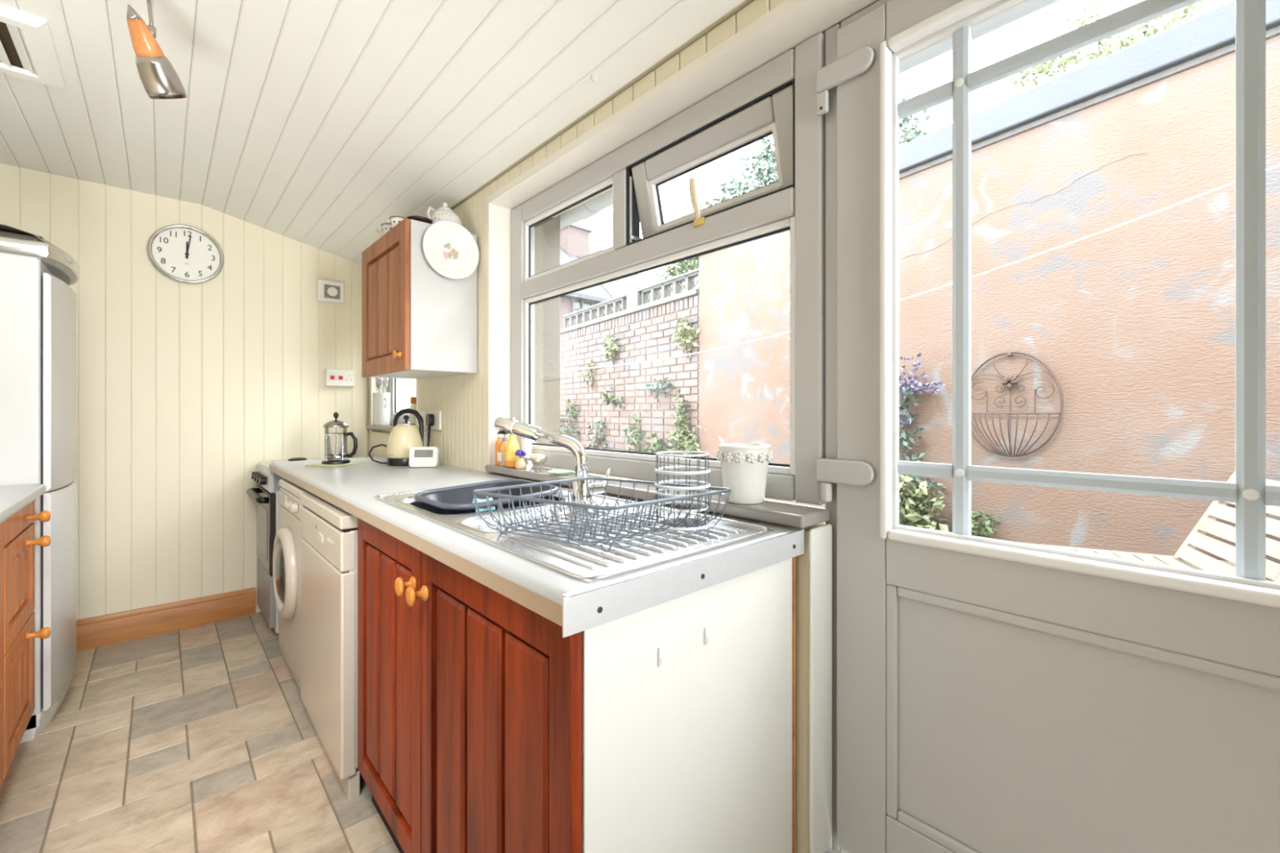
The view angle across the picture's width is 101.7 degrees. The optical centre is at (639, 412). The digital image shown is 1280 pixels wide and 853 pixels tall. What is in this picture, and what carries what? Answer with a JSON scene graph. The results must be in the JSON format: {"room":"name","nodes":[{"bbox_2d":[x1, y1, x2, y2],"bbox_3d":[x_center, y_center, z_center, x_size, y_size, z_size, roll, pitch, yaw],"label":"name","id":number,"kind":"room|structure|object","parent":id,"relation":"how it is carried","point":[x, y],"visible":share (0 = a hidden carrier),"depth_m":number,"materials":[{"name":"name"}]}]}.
{"room":"kitchen","nodes":[
{"label":"kitchen","id":0,"kind":"room"},
{"bbox_2d":[0,163,369,619],"bbox_3d":[-2.457,-0.075,2.835,2.360,2.550,0.120,0,0,-43],"label":"wall","id":1,"kind":"structure","parent":0,"point":[183,389],"depth_m":2.77,"materials":[{"name":"beige paint"}]},
{"bbox_2d":[76,586,255,652],"bbox_3d":[-2.701,1.076,2.517,1.370,0.148,0.018,0,0,-43],"label":"baseboard","id":2,"kind":"structure","parent":1,"relation":"attached to","point":[104,630],"depth_m":2.71,"materials":[{"name":"brown wood"}]},
{"bbox_2d":[146,224,224,284],"bbox_3d":[-2.409,-0.839,2.773,0.310,0.310,0.036,0,0,-43],"label":"wall clock","id":3,"kind":"object","parent":1,"relation":"attached to","point":[182,253],"visible":1,"depth_m":2.76,"materials":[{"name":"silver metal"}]},
{"bbox_2d":[316,279,343,303],"bbox_3d":[-1.913,-0.747,3.225,0.143,0.130,0.042,0,0,-43],"label":"air vent","id":4,"kind":"object","parent":1,"relation":"in","point":[331,291],"visible":1,"depth_m":3.21,"materials":[{"name":"white plastic"}]},
{"bbox_2d":[324,368,354,386],"bbox_3d":[-1.874,-0.215,3.259,0.158,0.106,0.044,0,0,-43],"label":"switch","id":5,"kind":"object","parent":1,"relation":"attached to","point":[333,377],"visible":1,"depth_m":3.24,"materials":[{"name":"white plastic"}]},
{"bbox_2d":[0,612,399,852],"bbox_3d":[-0.638,1.180,0.731,2.190,0.060,5.640,0,0,-43],"label":"floor","id":6,"kind":"structure","parent":0,"point":[202,739],"depth_m":1.71,"materials":[{"name":"beige tile"}]},
{"bbox_2d":[0,521,4,789],"bbox_3d":[-1.785,0.723,1.030,0.666,0.855,0.633,0,0,-43],"label":"door unit","id":7,"kind":"structure","parent":6,"relation":"on","point":[2,525],"depth_m":1.44,"materials":[{"name":"orange wood"}]},
{"bbox_2d":[0,483,45,524],"bbox_3d":[-1.925,0.271,1.165,0.663,0.042,1.222,0,0,-43],"label":"countertop","id":8,"kind":"structure","parent":7,"relation":"on","point":[13,498],"depth_m":1.58,"materials":[{"name":"grey laminate"}]},
{"bbox_2d":[4,499,50,778],"bbox_3d":[-2.158,0.723,1.448,0.682,0.855,0.483,0,0,-43],"label":"drawer unit","id":9,"kind":"object","parent":6,"relation":"on","point":[20,541],"visible":0.94,"depth_m":1.63,"materials":[{"name":"orange wood"}]},
{"bbox_2d":[0,223,79,743],"bbox_3d":[-2.507,0.251,1.879,0.664,1.798,0.592,0,0,-43],"label":"freezer","id":10,"kind":"object","parent":6,"relation":"on","point":[38,303],"visible":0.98,"depth_m":1.86,"materials":[{"name":"metal"}]},
{"bbox_2d":[272,478,309,690],"bbox_3d":[-1.281,0.717,2.379,0.626,0.817,0.599,0,0,-43],"label":"washing machine","id":11,"kind":"object","parent":6,"relation":"on","point":[286,546],"visible":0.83,"depth_m":2.13,"materials":[{"name":"metal"}]},
{"bbox_2d":[246,456,368,633],"bbox_3d":[-1.829,0.691,2.972,0.630,0.858,0.490,0,0,-43],"label":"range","id":12,"kind":"object","parent":6,"relation":"on","point":[265,494],"visible":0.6,"depth_m":2.67,"materials":[{"name":"black metal"}]},
{"bbox_2d":[299,492,359,800],"bbox_3d":[-0.857,0.727,1.939,0.597,0.846,0.603,0,0,-43],"label":"dishwasher","id":13,"kind":"object","parent":6,"relation":"on","point":[328,532],"visible":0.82,"depth_m":1.60,"materials":[{"name":"metal"}]},
{"bbox_2d":[357,517,795,852],"bbox_3d":[-0.256,0.725,1.303,0.622,0.851,1.085,0,0,-43],"label":"base cabinet","id":14,"kind":"object","parent":6,"relation":"on","point":[669,726],"visible":0.85,"depth_m":0.94,"materials":[{"name":"brown wood"}]},
{"bbox_2d":[269,456,804,637],"bbox_3d":[-0.753,0.274,1.854,0.612,0.052,2.595,0,0,-43],"label":"countertop","id":15,"kind":"structure","parent":14,"relation":"on","point":[576,606],"depth_m":0.96,"materials":[{"name":"grey laminate"}]},
{"bbox_2d":[305,462,363,466],"bbox_3d":[-1.455,0.247,2.486,0.170,0.006,0.170,0,0,16],"label":"mat","id":16,"kind":"object","parent":15,"relation":"on","point":[350,463],"visible":0.73,"depth_m":2.42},
{"bbox_2d":[321,412,357,464],"bbox_3d":[-1.442,0.121,2.494,0.137,0.245,0.137,0,0,-43],"label":"cafetiere","id":17,"kind":"object","parent":16,"relation":"on","point":[331,459],"visible":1,"depth_m":2.47,"materials":[{"name":"silver metal"}]},
{"bbox_2d":[368,408,426,466],"bbox_3d":[-1.151,0.115,2.483,0.245,0.270,0.174,0,0,-31],"label":"electric kettle","id":18,"kind":"object","parent":15,"relation":"on","point":[406,435],"visible":0.86,"depth_m":2.44,"materials":[{"name":"beige plastic"}]},
{"bbox_2d":[408,446,439,467],"bbox_3d":[-0.980,0.205,2.368,0.124,0.097,0.044,0,0,-3],"label":"digital clock","id":19,"kind":"object","parent":15,"relation":"on","point":[420,456],"visible":1,"depth_m":2.35,"materials":[{"name":"white plastic"}]},
{"bbox_2d":[493,416,610,504],"bbox_3d":[-0.255,0.129,1.431,0.366,0.234,0.072,0,0,24],"label":"tap","id":20,"kind":"object","parent":15,"relation":"on","point":[504,425],"visible":0.92,"depth_m":1.39,"materials":[{"name":"silver metal"}]},
{"bbox_2d":[373,487,775,583],"bbox_3d":[-0.249,0.327,1.311,0.496,0.170,1.051,0,0,-43],"label":"sink","id":21,"kind":"object","parent":15,"relation":"in","point":[588,564],"visible":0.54,"depth_m":1.03,"materials":[{"name":"metal"}]},
{"bbox_2d":[413,479,559,515],"bbox_3d":[-0.438,0.306,1.503,0.354,0.177,0.327,0,0,-43],"label":"bowl","id":22,"kind":"object","parent":21,"relation":"in","point":[455,500],"visible":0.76,"depth_m":1.55,"materials":[{"name":"grey plastic"}]},
{"bbox_2d":[472,497,495,511],"bbox_3d":[-0.408,0.252,1.346,0.055,0.067,0.070,0,0,-43],"label":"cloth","id":23,"kind":"object","parent":22,"relation":"on","point":[478,500],"visible":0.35,"depth_m":1.34,"materials":[{"name":"teal fabric"}]},
{"bbox_2d":[472,476,731,552],"bbox_3d":[-0.080,0.203,1.078,0.417,0.089,0.366,0,0,-43],"label":"dish rack","id":24,"kind":"object","parent":21,"relation":"on","point":[720,491],"visible":0.94,"depth_m":1.04,"materials":[{"name":"grey metal"}]},
{"bbox_2d":[654,450,710,530],"bbox_3d":[0.088,0.158,1.079,0.116,0.149,0.116,0,0,-43],"label":"basket","id":25,"kind":"object","parent":24,"relation":"in","point":[660,469],"visible":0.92,"depth_m":1.06,"materials":[{"name":"white metal"}]},
{"bbox_2d":[0,0,755,265],"bbox_3d":[-0.546,-1.192,0.830,2.460,0.515,5.660,0,0,-43],"label":"ceiling","id":26,"kind":"structure","parent":0,"point":[315,123],"depth_m":1.74,"materials":[{"name":"beige paint"}]},
{"bbox_2d":[0,4,66,88],"bbox_3d":[-1.987,-1.115,1.511,0.400,0.024,0.415,0,0,-43],"label":"skylight","id":27,"kind":"object","parent":26,"relation":"in","point":[26,42],"visible":1,"depth_m":1.60,"materials":[{"name":"paint"}]},
{"bbox_2d":[126,0,186,98],"bbox_3d":[-1.256,-0.970,1.348,0.099,0.307,0.154,0,0,-5],"label":"ceiling spotlight","id":28,"kind":"object","parent":26,"relation":"hanging from","point":[159,78],"visible":1,"depth_m":1.33,"materials":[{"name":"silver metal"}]},
{"bbox_2d":[591,74,597,82],"bbox_3d":[-0.129,-0.950,1.477,0.005,0.028,0.026,0,0,-43],"label":"hook","id":29,"kind":"object","parent":26,"relation":"attached to","point":[593,80],"visible":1,"depth_m":1.48,"materials":[{"name":"white plastic"}]},
{"bbox_2d":[369,0,878,852],"bbox_3d":[0.186,-0.075,1.489,0.290,2.550,5.640,0,0,-43],"label":"wall","id":30,"kind":"structure","parent":0,"point":[461,442],"depth_m":1.96,"materials":[{"name":"beige paint"}]},
{"bbox_2d":[366,377,409,431],"bbox_3d":[-1.409,-0.272,3.106,0.180,0.757,0.860,0,0,-43],"label":"window","id":31,"kind":"structure","parent":30,"relation":"in","point":[393,384],"depth_m":3.37,"materials":[{"name":"white plastic"}]},
{"bbox_2d":[373,392,390,425],"bbox_3d":[-1.607,-0.021,3.243,0.095,0.202,0.199,0,0,-43],"label":"jar","id":32,"kind":"object","parent":31,"relation":"on","point":[381,401],"visible":0.99,"depth_m":3.19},
{"bbox_2d":[375,377,378,392],"bbox_3d":[-1.634,-0.090,3.248,0.016,0.302,0.068,0,0,-43],"label":"serving fork","id":33,"kind":"object","parent":32,"relation":"in","point":[376,378],"visible":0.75,"depth_m":3.25,"materials":[{"name":"metal"}]},
{"bbox_2d":[377,377,383,392],"bbox_3d":[-1.613,-0.092,3.249,0.050,0.306,0.048,0,0,-43],"label":"whisk","id":34,"kind":"object","parent":32,"relation":"in","point":[378,377],"visible":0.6,"depth_m":3.25,"materials":[{"name":"metal"}]},
{"bbox_2d":[378,377,382,386],"bbox_3d":[-1.614,-0.084,3.259,0.018,0.290,0.079,0,0,-43],"label":"serving spoon","id":35,"kind":"object","parent":32,"relation":"in","point":[380,380],"visible":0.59,"depth_m":3.25,"materials":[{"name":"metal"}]},
{"bbox_2d":[384,377,388,392],"bbox_3d":[-1.577,-0.080,3.223,0.018,0.282,0.109,0,0,-43],"label":"serving spoon","id":36,"kind":"object","parent":32,"relation":"in","point":[386,380],"visible":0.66,"depth_m":3.19,"materials":[{"name":"metal"}]},
{"bbox_2d":[409,396,416,424],"bbox_3d":[-1.204,-0.001,2.839,0.086,0.163,0.086,0,0,-43],"label":"storage jar","id":37,"kind":"object","parent":31,"relation":"on","point":[413,399],"visible":0.21,"depth_m":2.80,"materials":[{"name":"glass"}]},
{"bbox_2d":[370,377,417,425],"bbox_3d":[-1.407,-0.273,3.094,0.124,0.755,0.824,0,0,-43],"label":"trim","id":38,"kind":"structure","parent":30,"relation":"attached to","point":[373,386],"depth_m":3.35,"materials":[{"name":"white paint"}]},
{"bbox_2d":[361,217,476,379],"bbox_3d":[-1.016,-0.462,2.336,0.327,0.592,0.595,0,0,-43],"label":"upper cabinet","id":39,"kind":"object","parent":30,"relation":"attached to","point":[418,322],"visible":0.98,"depth_m":2.15,"materials":[{"name":"white laminate"}]},
{"bbox_2d":[376,222,392,234],"bbox_3d":[-1.090,-0.786,2.279,0.081,0.056,0.082,0,0,25],"label":"teacup","id":40,"kind":"object","parent":39,"relation":"on","point":[385,228],"visible":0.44,"depth_m":2.25,"materials":[{"name":"white ceramic"}]},
{"bbox_2d":[381,223,392,234],"bbox_3d":[-1.089,-0.785,2.280,0.076,0.054,0.076,0,0,-43],"label":"bowl","id":41,"kind":"object","parent":40,"relation":"on","point":[385,228],"depth_m":2.25,"materials":[{"name":"white ceramic"}]},
{"bbox_2d":[384,215,404,227],"bbox_3d":[-1.016,-0.786,2.198,0.081,0.056,0.082,0,0,25],"label":"teacup","id":42,"kind":"object","parent":39,"relation":"on","point":[394,220],"visible":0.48,"depth_m":2.17,"materials":[{"name":"white ceramic"}]},
{"bbox_2d":[389,217,404,227],"bbox_3d":[-1.014,-0.785,2.199,0.076,0.054,0.076,0,0,-43],"label":"bowl","id":43,"kind":"object","parent":42,"relation":"on","point":[394,221],"depth_m":2.17,"materials":[{"name":"white ceramic"}]},
{"bbox_2d":[406,215,432,223],"bbox_3d":[-0.895,-0.769,2.118,0.100,0.022,0.100,0,0,-43],"label":"dish","id":44,"kind":"object","parent":39,"relation":"on","point":[422,219],"visible":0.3,"depth_m":2.08,"materials":[{"name":"brown wood"}]},
{"bbox_2d":[426,202,462,225],"bbox_3d":[-0.844,-0.829,2.247,0.146,0.142,0.159,0,0,-24],"label":"teapot","id":45,"kind":"object","parent":39,"relation":"on","point":[443,213],"visible":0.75,"depth_m":2.18,"materials":[{"name":"white ceramic"}]},
{"bbox_2d":[431,212,458,221],"bbox_3d":[-0.839,-0.814,2.195,0.133,0.046,0.053,0,0,3],"label":"print","id":46,"kind":"object","parent":45,"relation":"attached to","point":[435,216],"depth_m":2.18},
{"bbox_2d":[422,220,479,279],"bbox_3d":[-0.774,-0.662,2.136,0.235,0.235,0.024,0,0,-43],"label":"plate","id":47,"kind":"object","parent":39,"relation":"hanging from","point":[450,248],"visible":1,"depth_m":2.14,"materials":[{"name":"white ceramic"}]},
{"bbox_2d":[417,411,426,429],"bbox_3d":[-1.121,0.041,2.684,0.016,0.094,0.120,0,0,-43],"label":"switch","id":48,"kind":"object","parent":30,"relation":"attached to","point":[423,414],"visible":0.44,"depth_m":2.65,"materials":[{"name":"white plastic"}]},
{"bbox_2d":[425,413,434,446],"bbox_3d":[-1.063,0.129,2.548,0.103,0.242,0.054,0,0,-27],"label":"plug","id":49,"kind":"object","parent":30,"relation":"attached to","point":[429,418],"visible":0.81,"depth_m":2.55,"materials":[{"name":"black plastic"}]},
{"bbox_2d":[426,410,441,430],"bbox_3d":[-1.016,0.039,2.570,0.016,0.094,0.160,0,0,-43],"label":"wall socket","id":50,"kind":"object","parent":30,"relation":"attached to","point":[437,414],"visible":0.62,"depth_m":2.53,"materials":[{"name":"white plastic"}]},
{"bbox_2d":[487,203,511,464],"bbox_3d":[-0.588,-0.308,2.186,0.106,1.107,0.018,0,0,-43],"label":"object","id":51,"kind":"structure","parent":30,"relation":"attached to","point":[499,218],"depth_m":2.17,"materials":[{"name":"white paint"}]},
{"bbox_2d":[533,214,559,469],"bbox_3d":[-0.512,-0.400,2.396,0.170,1.400,0.280,0,0,-43],"label":"trim","id":52,"kind":"structure","parent":30,"relation":"attached to","point":[547,233],"depth_m":2.30,"materials":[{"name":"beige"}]},
{"bbox_2d":[484,32,829,528],"bbox_3d":[-0.063,-0.308,1.683,0.236,1.100,1.436,0,0,-43],"label":"window","id":53,"kind":"structure","parent":30,"relation":"in","point":[778,98],"depth_m":1.40,"materials":[{"name":"white plastic"}]},
{"bbox_2d":[495,434,505,465],"bbox_3d":[-0.571,0.150,2.131,0.042,0.126,0.034,0,0,-43],"label":"soap bottle","id":54,"kind":"object","parent":53,"relation":"on","point":[500,437],"visible":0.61,"depth_m":2.12,"materials":[{"name":"orange plastic"}]},
{"bbox_2d":[497,432,507,466],"bbox_3d":[-0.540,0.144,2.076,0.053,0.138,0.054,0,0,-8],"label":"pump bottle","id":55,"kind":"object","parent":53,"relation":"on","point":[500,456],"visible":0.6,"depth_m":2.06,"materials":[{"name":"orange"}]},
{"bbox_2d":[504,433,519,467],"bbox_3d":[-0.493,0.146,2.021,0.060,0.134,0.060,0,0,-43],"label":"dish soap bottle","id":56,"kind":"object","parent":53,"relation":"on","point":[512,446],"visible":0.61,"depth_m":2.00,"materials":[{"name":"yellow plastic"}]},
{"bbox_2d":[515,449,526,469],"bbox_3d":[-0.451,0.176,1.967,0.045,0.074,0.041,0,0,-43],"label":"flower vase","id":57,"kind":"object","parent":53,"relation":"on","point":[520,464],"visible":0.99,"depth_m":1.95,"materials":[{"name":"beige ceramic"}]},
{"bbox_2d":[522,437,531,468],"bbox_3d":[-0.434,0.150,2.008,0.034,0.127,0.034,0,0,-43],"label":"candle","id":58,"kind":"object","parent":53,"relation":"on","point":[526,442],"visible":0.6,"depth_m":1.99,"materials":[{"name":"wax"}]},
{"bbox_2d":[523,456,548,471],"bbox_3d":[-0.377,0.188,1.888,0.092,0.052,0.092,0,0,-43],"label":"glass dish","id":59,"kind":"object","parent":53,"relation":"on","point":[528,461],"visible":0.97,"depth_m":1.86,"materials":[{"name":"white"}]},
{"bbox_2d":[529,453,545,462],"bbox_3d":[-0.370,0.164,1.877,0.039,0.032,0.057,0,0,13],"label":"sponge","id":60,"kind":"object","parent":59,"relation":"in","point":[531,455],"visible":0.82,"depth_m":1.85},
{"bbox_2d":[546,469,573,475],"bbox_3d":[-0.274,0.207,1.793,0.090,0.012,0.090,0,0,-43],"label":"saucer","id":61,"kind":"object","parent":53,"relation":"on","point":[556,472],"visible":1,"depth_m":1.78,"materials":[{"name":"green ceramic"}]},
{"bbox_2d":[716,443,773,504],"bbox_3d":[0.251,0.145,1.252,0.133,0.136,0.132,0,0,-43],"label":"plant pot","id":62,"kind":"object","parent":53,"relation":"on","point":[744,466],"visible":0.99,"depth_m":1.21,"materials":[{"name":"white ceramic"}]},
{"bbox_2d":[487,0,875,209],"bbox_3d":[0.201,-0.875,1.327,0.107,0.029,2.342,0,0,-43],"label":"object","id":63,"kind":"structure","parent":30,"relation":"attached to","point":[790,23],"depth_m":1.38,"materials":[{"name":"white paint"}]},
{"bbox_2d":[560,0,1060,229],"bbox_3d":[0.624,-0.942,1.355,0.174,0.137,3.550,0,0,-43],"label":"gutter","id":64,"kind":"object","parent":30,"relation":"attached to","point":[595,206],"visible":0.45,"depth_m":1.27,"materials":[{"name":"white plastic"}]},
{"bbox_2d":[808,524,831,852],"bbox_3d":[0.390,0.698,1.125,0.088,0.904,0.012,0,0,-43],"label":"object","id":65,"kind":"structure","parent":30,"relation":"attached to","point":[820,537],"depth_m":1.11,"materials":[{"name":"beige plastic"}]},
{"bbox_2d":[830,848,842,852],"bbox_3d":[0.694,1.050,0.794,0.073,0.200,0.874,0,0,-43],"label":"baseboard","id":66,"kind":"structure","parent":30,"relation":"attached to","point":[834,850],"depth_m":1.13,"materials":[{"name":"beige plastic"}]},
{"bbox_2d":[816,0,1279,852],"bbox_3d":[0.734,0.070,0.853,0.095,1.861,0.917,0,0,-43],"label":"door","id":67,"kind":"structure","parent":30,"relation":"in","point":[989,695],"depth_m":0.92,"materials":[{"name":"white plastic"}]},
{"label":"outside","id":68,"kind":"structure","parent":0,"visible":0},
{"bbox_3d":[8.428,1.170,21.335,38.710,0.200,70.000,0,0,-43],"label":"ground","id":69,"kind":"structure","parent":68,"visible":0},
{"bbox_2d":[560,410,581,441],"bbox_3d":[-1.003,0.518,7.309,0.261,1.106,0.621,0,0,-43],"label":"shrub","id":70,"kind":"object","parent":69,"relation":"on","point":[568,428],"visible":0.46,"depth_m":7.28,"materials":[{"name":"green plant"}]},
{"bbox_2d":[584,420,608,475],"bbox_3d":[-0.553,0.582,6.631,0.234,0.977,0.401,0,0,-34],"label":"shrub","id":71,"kind":"object","parent":69,"relation":"on","point":[594,446],"visible":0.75,"depth_m":6.60,"materials":[{"name":"green plant"}]},
{"bbox_2d":[560,220,671,329],"bbox_3d":[-4.663,-3.515,21.470,13.000,9.330,8.680,0,0,-43],"label":"house","id":72,"kind":"structure","parent":69,"relation":"on","point":[574,237],"depth_m":21.13,"materials":[{"name":"brick"}]},
{"bbox_2d":[560,294,698,480],"bbox_3d":[-0.972,-0.040,7.570,0.223,2.220,5.840,0,0,-34],"label":"brick wall","id":73,"kind":"structure","parent":69,"relation":"on","point":[644,335],"depth_m":6.07,"materials":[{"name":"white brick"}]},
{"bbox_2d":[564,398,578,419],"bbox_3d":[-0.946,-0.046,7.184,0.211,0.286,0.200,0,0,-4],"label":"climbing plant","id":74,"kind":"object","parent":73,"relation":"attached to","point":[568,399],"depth_m":7.18,"materials":[{"name":"green plant"}]},
{"bbox_2d":[580,360,595,390],"bbox_3d":[-0.652,-0.480,6.786,0.220,0.394,0.174,0,0,-28],"label":"climbing plant","id":75,"kind":"object","parent":73,"relation":"attached to","point":[589,365],"depth_m":6.79,"materials":[{"name":"green plant"}]},
{"bbox_2d":[600,386,613,405],"bbox_3d":[-0.408,-0.196,6.398,0.175,0.233,0.152,0,0,-43],"label":"climbing plant","id":76,"kind":"object","parent":73,"relation":"attached to","point":[606,397],"depth_m":6.40,"materials":[{"name":"green plant"}]},
{"bbox_2d":[600,335,618,364],"bbox_3d":[-0.347,-0.761,6.336,0.268,0.370,0.242,0,0,21],"label":"climbing plant","id":77,"kind":"object","parent":73,"relation":"attached to","point":[612,340],"depth_m":6.31,"materials":[{"name":"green plant"}]},
{"bbox_2d":[608,395,625,408],"bbox_3d":[-0.245,-0.122,6.208,0.223,0.158,0.166,0,0,-43],"label":"climbing plant","id":78,"kind":"object","parent":73,"relation":"attached to","point":[615,402],"depth_m":6.19,"materials":[{"name":"green plant"}]},
{"bbox_2d":[643,384,661,407],"bbox_3d":[0.134,-0.177,5.660,0.080,0.257,0.286,0,0,-34],"label":"wall bracket","id":79,"kind":"object","parent":73,"relation":"attached to","point":[646,386],"visible":0.68,"depth_m":5.68,"materials":[{"name":"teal metal"}]},
{"bbox_2d":[651,377,674,399],"bbox_3d":[0.250,-0.250,5.449,0.205,0.228,0.329,0,0,-43],"label":"climbing plant","id":80,"kind":"object","parent":73,"relation":"attached to","point":[660,381],"depth_m":5.42,"materials":[{"name":"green plant"}]},
{"bbox_2d":[669,388,689,448],"bbox_3d":[0.405,0.061,5.209,0.222,0.606,0.216,0,0,-43],"label":"climbing plant","id":81,"kind":"object","parent":73,"relation":"attached to","point":[680,411],"depth_m":5.18,"materials":[{"name":"green plant"}]},
{"bbox_2d":[669,316,699,358],"bbox_3d":[0.440,-0.743,5.139,0.259,0.422,0.329,0,0,-43],"label":"climbing plant","id":82,"kind":"object","parent":73,"relation":"attached to","point":[687,342],"depth_m":5.12,"materials":[{"name":"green plant"}]},
{"bbox_2d":[623,413,646,480],"bbox_3d":[-0.067,0.541,5.897,0.244,1.059,0.298,0,0,-43],"label":"shrub","id":83,"kind":"object","parent":69,"relation":"on","point":[634,431],"visible":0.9,"depth_m":5.87,"materials":[{"name":"green plant"}]},
{"bbox_2d":[642,432,669,453],"bbox_3d":[0.189,0.641,5.545,0.244,0.859,0.330,0,0,-34],"label":"shrub","id":84,"kind":"object","parent":69,"relation":"on","point":[656,446],"visible":0.52,"depth_m":5.53,"materials":[{"name":"green plant"}]},
{"bbox_2d":[654,256,698,291],"bbox_3d":[0.911,-1.199,11.068,0.967,4.698,0.933,0,0,-43],"label":"tree","id":85,"kind":"object","parent":69,"relation":"on","point":[690,264],"visible":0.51,"depth_m":10.92,"materials":[{"name":"green plant"}]},
{"bbox_2d":[665,419,701,454],"bbox_3d":[0.437,0.569,5.168,0.250,1.003,0.493,0,0,-43],"label":"shrub","id":86,"kind":"object","parent":69,"relation":"on","point":[673,441],"visible":0.64,"depth_m":5.14,"materials":[{"name":"green plant"}]},
{"bbox_2d":[698,134,777,208],"bbox_3d":[1.878,-1.836,8.986,1.910,5.980,0.897,0,0,0],"label":"tree","id":87,"kind":"object","parent":69,"relation":"on","point":[769,157],"visible":0.38,"depth_m":8.87,"materials":[{"name":"green plant"}]},
{"bbox_2d":[898,94,931,146],"bbox_3d":[4.575,-2.142,8.965,0.786,6.588,0.718,0,0,13],"label":"tree","id":88,"kind":"object","parent":69,"relation":"on","point":[906,137],"visible":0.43,"depth_m":8.82,"materials":[{"name":"green plant"}]},
{"bbox_2d":[560,0,1279,581],"bbox_3d":[1.569,-0.324,3.821,0.350,2.788,11.100,0,0,-34],"label":"wall","id":89,"kind":"structure","parent":69,"relation":"on","point":[1134,322],"depth_m":2.63,"materials":[{"name":"paint"}]},
{"bbox_2d":[560,164,1279,369],"bbox_3d":[0.785,-0.704,3.041,5.196,0.710,0.007,0,0,43],"label":"washing line","id":90,"kind":"object","parent":89,"relation":"attached to","point":[1277,165],"visible":0.71,"depth_m":2.21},
{"bbox_2d":[971,351,1062,457],"bbox_3d":[1.983,-0.044,2.835,0.144,0.581,0.475,0,0,-33],"label":"wall basket","id":91,"kind":"object","parent":89,"relation":"attached to","point":[1011,380],"visible":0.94,"depth_m":2.83,"materials":[{"name":"metal"}]},
{"bbox_2d":[898,352,946,506],"bbox_3d":[1.679,0.350,3.270,0.203,1.441,0.415,0,0,-26],"label":"climbing wallflower","id":92,"kind":"object","parent":69,"relation":"on","point":[904,392],"visible":0.63,"depth_m":3.26,"materials":[{"name":"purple plant"}]},
{"bbox_2d":[898,474,950,532],"bbox_3d":[1.675,0.717,3.210,0.366,0.709,0.537,0,0,-43],"label":"leafy shrub","id":93,"kind":"object","parent":69,"relation":"on","point":[909,516],"visible":0.48,"depth_m":3.15,"materials":[{"name":"green plant"}]},
{"bbox_2d":[971,510,1000,537],"bbox_3d":[1.934,0.806,2.978,0.170,0.530,0.210,0,0,-43],"label":"plant","id":94,"kind":"object","parent":69,"relation":"on","point":[986,523],"visible":0.38,"depth_m":2.96,"materials":[{"name":"green plant"}]},
{"bbox_2d":[1009,0,1231,89],"bbox_3d":[8.426,-3.139,8.873,4.260,8.586,0.925,0,0,3],"label":"tree","id":95,"kind":"object","parent":69,"relation":"on","point":[1124,42],"visible":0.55,"depth_m":8.86,"materials":[{"name":"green plant"}]},
{"bbox_2d":[1017,471,1279,582],"bbox_3d":[1.800,0.658,2.200,1.600,0.823,0.620,0,0,25],"label":"sun lounger","id":96,"kind":"object","parent":69,"relation":"on","point":[1186,557],"visible":0.19,"depth_m":2.13,"materials":[{"name":"brown wood"}]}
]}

